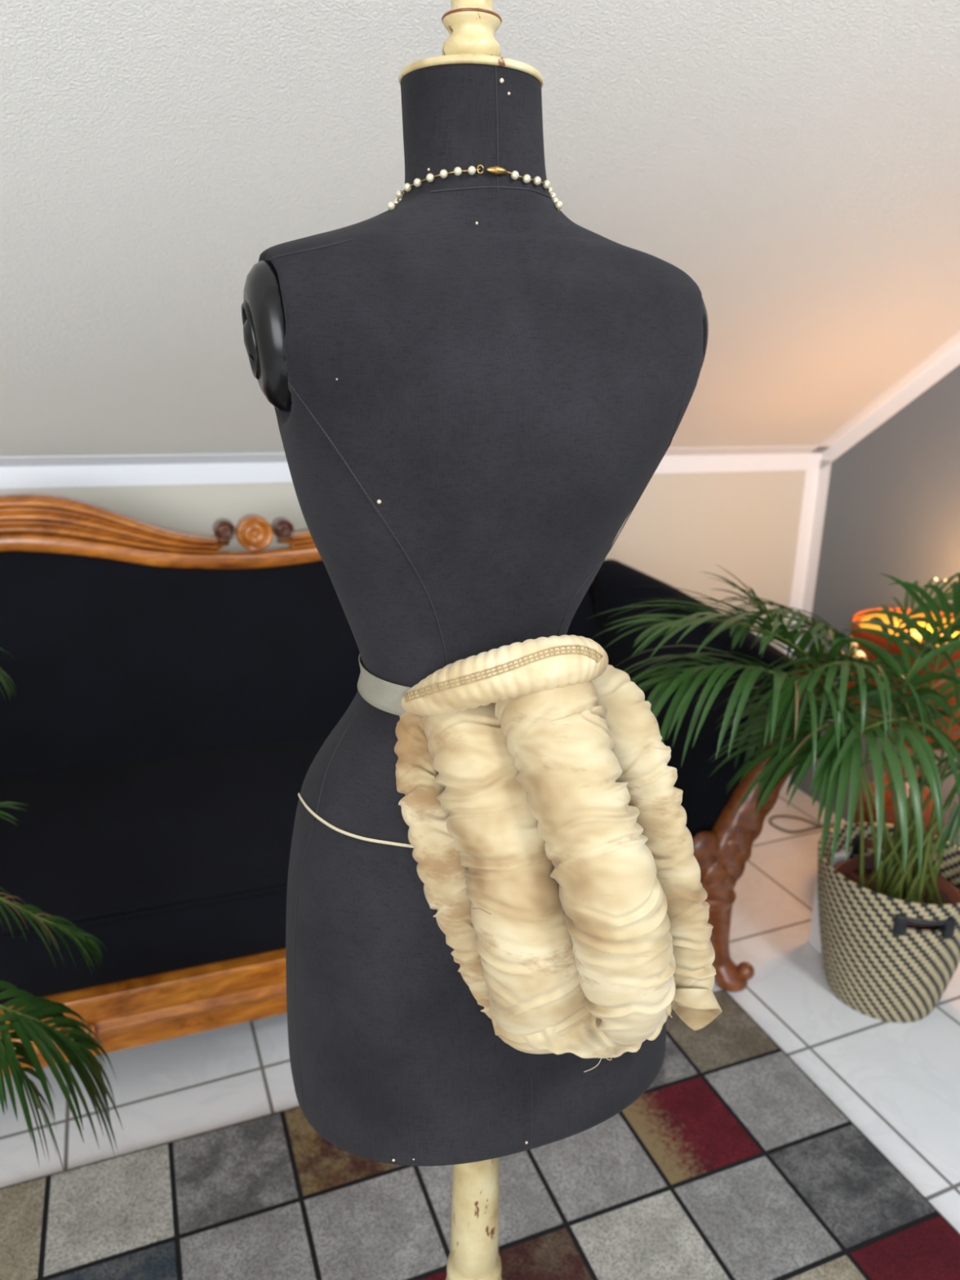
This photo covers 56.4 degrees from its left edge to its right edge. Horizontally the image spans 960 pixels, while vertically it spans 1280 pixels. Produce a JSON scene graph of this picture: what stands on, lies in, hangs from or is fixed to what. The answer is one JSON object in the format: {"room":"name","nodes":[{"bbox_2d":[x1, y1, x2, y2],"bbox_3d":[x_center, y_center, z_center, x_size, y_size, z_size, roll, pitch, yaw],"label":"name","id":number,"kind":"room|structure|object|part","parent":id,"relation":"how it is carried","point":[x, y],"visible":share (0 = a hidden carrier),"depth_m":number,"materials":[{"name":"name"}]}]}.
{"room":"attic living room","nodes":[
{"label":"attic living room","id":0,"kind":"room"},
{"bbox_2d":[0,470,805,652],"bbox_3d":[-1.144,0.106,2.301,4.580,1.101,0.100,-5,18,-17],"label":"wall","id":1,"kind":"structure","parent":0,"point":[745,524],"depth_m":2.70,"materials":[{"name":"beige paint"}]},
{"bbox_2d":[0,453,821,488],"bbox_3d":[-1.120,-0.381,2.100,4.580,0.052,0.002,-5,18,-17],"label":"trim","id":2,"kind":"structure","parent":1,"relation":"attached to","point":[73,476],"depth_m":2.24,"materials":[{"name":"white paint"}]},
{"bbox_2d":[0,445,829,466],"bbox_3d":[-1.114,-0.411,2.072,4.580,0.027,0.038,-5,18,-17],"label":"trim","id":3,"kind":"structure","parent":1,"relation":"attached to","point":[19,461],"depth_m":2.20,"materials":[{"name":"white paint"}]},
{"bbox_2d":[783,470,819,658],"bbox_3d":[1.026,-0.027,2.938,0.050,1.049,0.002,-5,18,-17],"label":"trim","id":4,"kind":"structure","parent":1,"relation":"attached to","point":[811,482],"depth_m":2.85,"materials":[{"name":"white paint"}]},
{"bbox_2d":[0,0,959,457],"bbox_3d":[-0.817,-0.812,1.023,4.580,1.419,2.036,-5,18,-17],"label":"ceiling","id":5,"kind":"structure","parent":0,"point":[798,161],"depth_m":1.47,"materials":[{"name":"white paint"}]},
{"bbox_2d":[0,780,959,1233],"bbox_3d":[-0.407,1.374,0.273,4.780,0.100,4.960,-5,18,-17],"label":"floor","id":6,"kind":"structure","parent":0,"point":[898,1083],"depth_m":1.80,"materials":[{"name":"white tile"}]},
{"bbox_2d":[0,647,123,1173],"bbox_3d":[-0.929,0.496,1.268,0.802,0.973,0.357,-2,17,-8],"label":"leaning palm","id":7,"kind":"object","parent":6,"relation":"on","point":[26,1022],"visible":1,"depth_m":1.29,"materials":[{"name":"green plant"}]},
{"bbox_2d":[0,492,834,1076],"bbox_3d":[-0.413,0.260,1.893,2.254,1.070,0.763,-5,18,-20],"label":"sofa","id":8,"kind":"object","parent":6,"relation":"on","point":[178,694],"visible":0.51,"depth_m":1.95,"materials":[{"name":"black fabric"}]},
{"bbox_3d":[-0.338,0.674,1.796,1.750,0.131,0.054,-5,18,-20],"label":"rail","id":9,"kind":"part","parent":8,"relation":"part of","materials":[{"name":"brown wood"}]},
{"bbox_3d":[-0.430,0.420,1.987,1.670,0.234,0.564,-5,18,-20],"label":"seat","id":10,"kind":"part","parent":8,"relation":"part of","materials":[{"name":"black fabric"}]},
{"bbox_3d":[-0.527,-0.169,2.099,1.806,0.214,0.044,-5,18,-20],"label":"rail","id":11,"kind":"part","parent":8,"relation":"part of","materials":[{"name":"brown wood"}]},
{"bbox_3d":[-0.523,0.127,2.168,1.806,0.759,0.120,-5,18,-20],"label":"backrest","id":12,"kind":"part","parent":8,"relation":"part of","materials":[{"name":"black fabric"}]},
{"bbox_3d":[0.503,0.151,2.214,0.301,0.600,0.590,-5,18,-20],"label":"arm","id":13,"kind":"part","parent":8,"relation":"part of","materials":[{"name":"black fabric"}]},
{"bbox_3d":[0.553,0.674,2.027,0.148,0.232,0.080,3,17,6],"label":"leg","id":14,"kind":"part","parent":8,"relation":"part of","materials":[{"name":"red wood"}]},
{"bbox_3d":[0.618,0.299,1.944,0.276,0.556,0.066,-5,18,-20],"label":"arm post","id":15,"kind":"part","parent":8,"relation":"part of","materials":[{"name":"red wood"}]},
{"bbox_2d":[0,989,959,1279],"bbox_3d":[-0.140,1.142,0.849,2.171,0.011,1.777,-6,18,-21],"label":"rug","id":16,"kind":"object","parent":6,"relation":"on","point":[733,1163],"visible":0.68,"depth_m":1.49,"materials":[{"name":"grey carpet"}]},
{"bbox_2d":[241,0,708,1279],"bbox_3d":[0.005,0.221,0.932,0.428,1.703,0.292,-4,18,-14],"label":"dress form","id":17,"kind":"object","parent":16,"relation":"on","point":[473,388],"visible":0.84,"depth_m":0.75,"materials":[{"name":"grey fabric"}]},
{"bbox_3d":[-0.168,-0.243,0.722,0.040,0.116,0.090,-5,18,-19],"label":"armhole plate","id":18,"kind":"part","parent":17,"relation":"part of","materials":[{"name":"black paint"}]},
{"bbox_2d":[386,164,563,211],"bbox_3d":[-0.003,-0.347,0.756,0.142,0.076,0.120,1,17,0],"label":"pearl necklace","id":19,"kind":"object","parent":17,"relation":"attached to","point":[495,170],"visible":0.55,"depth_m":0.70,"materials":[{"name":"beige"}]},
{"bbox_2d":[297,635,722,1072],"bbox_3d":[0.031,0.167,0.830,0.369,0.383,0.262,17,23,41],"label":"stuffed bustle","id":20,"kind":"object","parent":17,"relation":"attached to","point":[552,842],"visible":1,"depth_m":0.74,"materials":[{"name":"beige fabric"}]},
{"bbox_3d":[-0.125,0.167,0.819,0.155,0.009,0.030,14,21,36],"label":"hip cord","id":21,"kind":"part","parent":20,"relation":"part of","materials":[{"name":"beige fabric"}]},
{"bbox_3d":[0.183,-0.275,0.844,0.040,0.116,0.090,-5,18,-19],"label":"armhole plate","id":22,"kind":"part","parent":17,"relation":"part of","materials":[{"name":"black paint"}]},
{"bbox_2d":[768,814,834,833],"bbox_3d":[1.000,0.570,2.768,0.206,0.007,0.111,1,17,0],"label":"coiled cable","id":23,"kind":"object","parent":6,"relation":"on","point":[778,815],"visible":0.77,"depth_m":2.77,"materials":[{"name":"brown plastic"}]},
{"bbox_2d":[808,849,848,952],"bbox_3d":[0.837,0.622,2.146,0.046,0.270,0.059,-4,18,-14],"label":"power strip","id":24,"kind":"object","parent":6,"relation":"on","point":[814,938],"visible":0.16,"depth_m":2.16,"materials":[{"name":"white plastic"}]},
{"bbox_2d":[817,822,959,1022],"bbox_3d":[0.914,0.638,1.998,0.342,0.330,0.346,1,17,0],"label":"woven basket","id":25,"kind":"object","parent":6,"relation":"on","point":[882,969],"visible":0.85,"depth_m":1.89,"materials":[{"name":"beige wicker"}]},
{"bbox_2d":[586,564,959,930],"bbox_3d":[0.695,0.343,1.756,1.061,1.006,0.694,-3,18,-12],"label":"potted palm","id":26,"kind":"object","parent":25,"relation":"in","point":[891,874],"visible":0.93,"depth_m":1.58,"materials":[{"name":"green plant"}]},
{"bbox_3d":[0.857,0.522,1.923,0.014,0.123,0.029,10,19,26],"label":"stem","id":27,"kind":"part","parent":26,"relation":"part of","materials":[{"name":"green plant"}]},
{"bbox_3d":[0.872,0.510,1.944,0.014,0.134,0.034,-8,19,-26],"label":"stem","id":28,"kind":"part","parent":26,"relation":"part of","materials":[{"name":"green plant"}]},
{"bbox_3d":[0.884,0.498,1.937,0.015,0.161,0.014,-6,19,-21],"label":"stem","id":29,"kind":"part","parent":26,"relation":"part of","materials":[{"name":"green plant"}]},
{"bbox_3d":[0.883,0.512,1.929,0.052,0.143,0.016,1,17,0],"label":"stem","id":30,"kind":"part","parent":26,"relation":"part of","materials":[{"name":"green plant"}]},
{"bbox_3d":[0.899,0.512,1.948,0.014,0.131,0.040,-6,19,-22],"label":"stem","id":31,"kind":"part","parent":26,"relation":"part of","materials":[{"name":"green plant"}]},
{"bbox_3d":[0.913,0.477,1.966,0.025,0.185,0.014,8,18,21],"label":"stem","id":32,"kind":"part","parent":26,"relation":"part of","materials":[{"name":"green plant"}]},
{"bbox_3d":[0.884,0.504,1.904,0.051,0.172,0.023,1,17,0],"label":"stem","id":33,"kind":"part","parent":26,"relation":"part of","materials":[{"name":"green plant"}]},
{"bbox_3d":[0.902,0.462,1.925,0.015,0.237,0.018,1,17,0],"label":"stem","id":34,"kind":"part","parent":26,"relation":"part of","materials":[{"name":"green plant"}]},
{"bbox_3d":[0.901,0.480,1.901,0.033,0.218,0.020,1,17,0],"label":"stem","id":35,"kind":"part","parent":26,"relation":"part of","materials":[{"name":"green plant"}]},
{"bbox_3d":[0.913,0.513,1.905,0.026,0.153,0.014,-6,19,-21],"label":"stem","id":36,"kind":"part","parent":26,"relation":"part of","materials":[{"name":"green plant"}]},
{"bbox_3d":[0.916,0.460,1.918,0.019,0.247,0.016,1,17,0],"label":"stem","id":37,"kind":"part","parent":26,"relation":"part of","materials":[{"name":"green plant"}]},
{"bbox_3d":[0.911,0.521,1.887,0.048,0.150,0.015,1,17,0],"label":"stem","id":38,"kind":"part","parent":26,"relation":"part of","materials":[{"name":"green plant"}]},
{"bbox_3d":[0.942,0.521,1.920,0.015,0.132,0.049,13,21,34],"label":"stem","id":39,"kind":"part","parent":26,"relation":"part of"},
{"bbox_3d":[0.933,0.482,1.902,0.015,0.214,0.030,1,17,0],"label":"stem","id":40,"kind":"part","parent":26,"relation":"part of","materials":[{"name":"green plant"}]},
{"bbox_3d":[0.948,0.459,1.922,0.014,0.247,0.037,-6,19,-22],"label":"stem","id":41,"kind":"part","parent":26,"relation":"part of","materials":[{"name":"green plant"}]},
{"bbox_3d":[0.953,0.524,1.923,0.043,0.124,0.014,8,18,21],"label":"stem","id":42,"kind":"part","parent":26,"relation":"part of","materials":[{"name":"green plant"}]},
{"bbox_3d":[0.944,0.481,1.900,0.042,0.218,0.035,1,17,0],"label":"stem","id":43,"kind":"part","parent":26,"relation":"part of","materials":[{"name":"green plant"}]},
{"bbox_3d":[0.986,0.457,1.920,0.014,0.253,0.030,-6,19,-21],"label":"stem","id":44,"kind":"part","parent":26,"relation":"part of","materials":[{"name":"green plant"}]},
{"bbox_2d":[834,856,959,930],"bbox_3d":[0.914,0.665,2.006,0.268,0.250,0.268,1,17,0],"label":"nursery pot","id":45,"kind":"object","parent":25,"relation":"in","point":[948,894],"depth_m":2.00,"materials":[{"name":"red plastic"}]},
{"bbox_3d":[0.898,0.566,1.804,0.096,0.013,0.016,3,17,6],"label":"handle","id":46,"kind":"part","parent":25,"relation":"part of","materials":[{"name":"black leather"}]},
{"bbox_2d":[846,607,959,850],"bbox_3d":[1.069,0.334,2.254,0.349,0.765,0.349,1,17,0],"label":"table lamp","id":47,"kind":"object","parent":6,"relation":"on","point":[890,816],"visible":0.11,"depth_m":2.16,"materials":[{"name":"orange"}]},
{"bbox_3d":[1.074,0.085,2.177,0.349,0.245,0.349,1,17,0],"label":"lamp shade","id":48,"kind":"part","parent":47,"relation":"part of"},
{"bbox_2d":[859,613,959,646],"bbox_3d":[1.075,-0.021,2.144,0.310,0.007,0.310,1,17,0],"label":"diffuser","id":49,"kind":"object","parent":47,"relation":"attached to","point":[876,639],"depth_m":2.14,"materials":[{"name":"orange"}]},
{"bbox_2d":[790,364,959,844],"bbox_3d":[1.840,-0.007,0.599,0.100,2.420,4.760,-5,18,-17],"label":"wall","id":50,"kind":"structure","parent":0,"point":[892,507],"depth_m":2.52,"materials":[{"name":"grey paint"}]},
{"bbox_2d":[786,459,831,782],"bbox_3d":[1.056,-0.037,2.919,0.002,1.081,0.050,-5,18,-17],"label":"trim","id":51,"kind":"structure","parent":50,"relation":"attached to","point":[824,474],"depth_m":2.83,"materials":[{"name":"white paint"}]},
{"bbox_2d":[810,331,959,471],"bbox_3d":[1.373,-0.904,1.688,0.002,1.388,1.982,-5,18,-17],"label":"trim","id":52,"kind":"structure","parent":50,"relation":"attached to","point":[951,360],"depth_m":2.47,"materials":[{"name":"white paint"}]}
]}

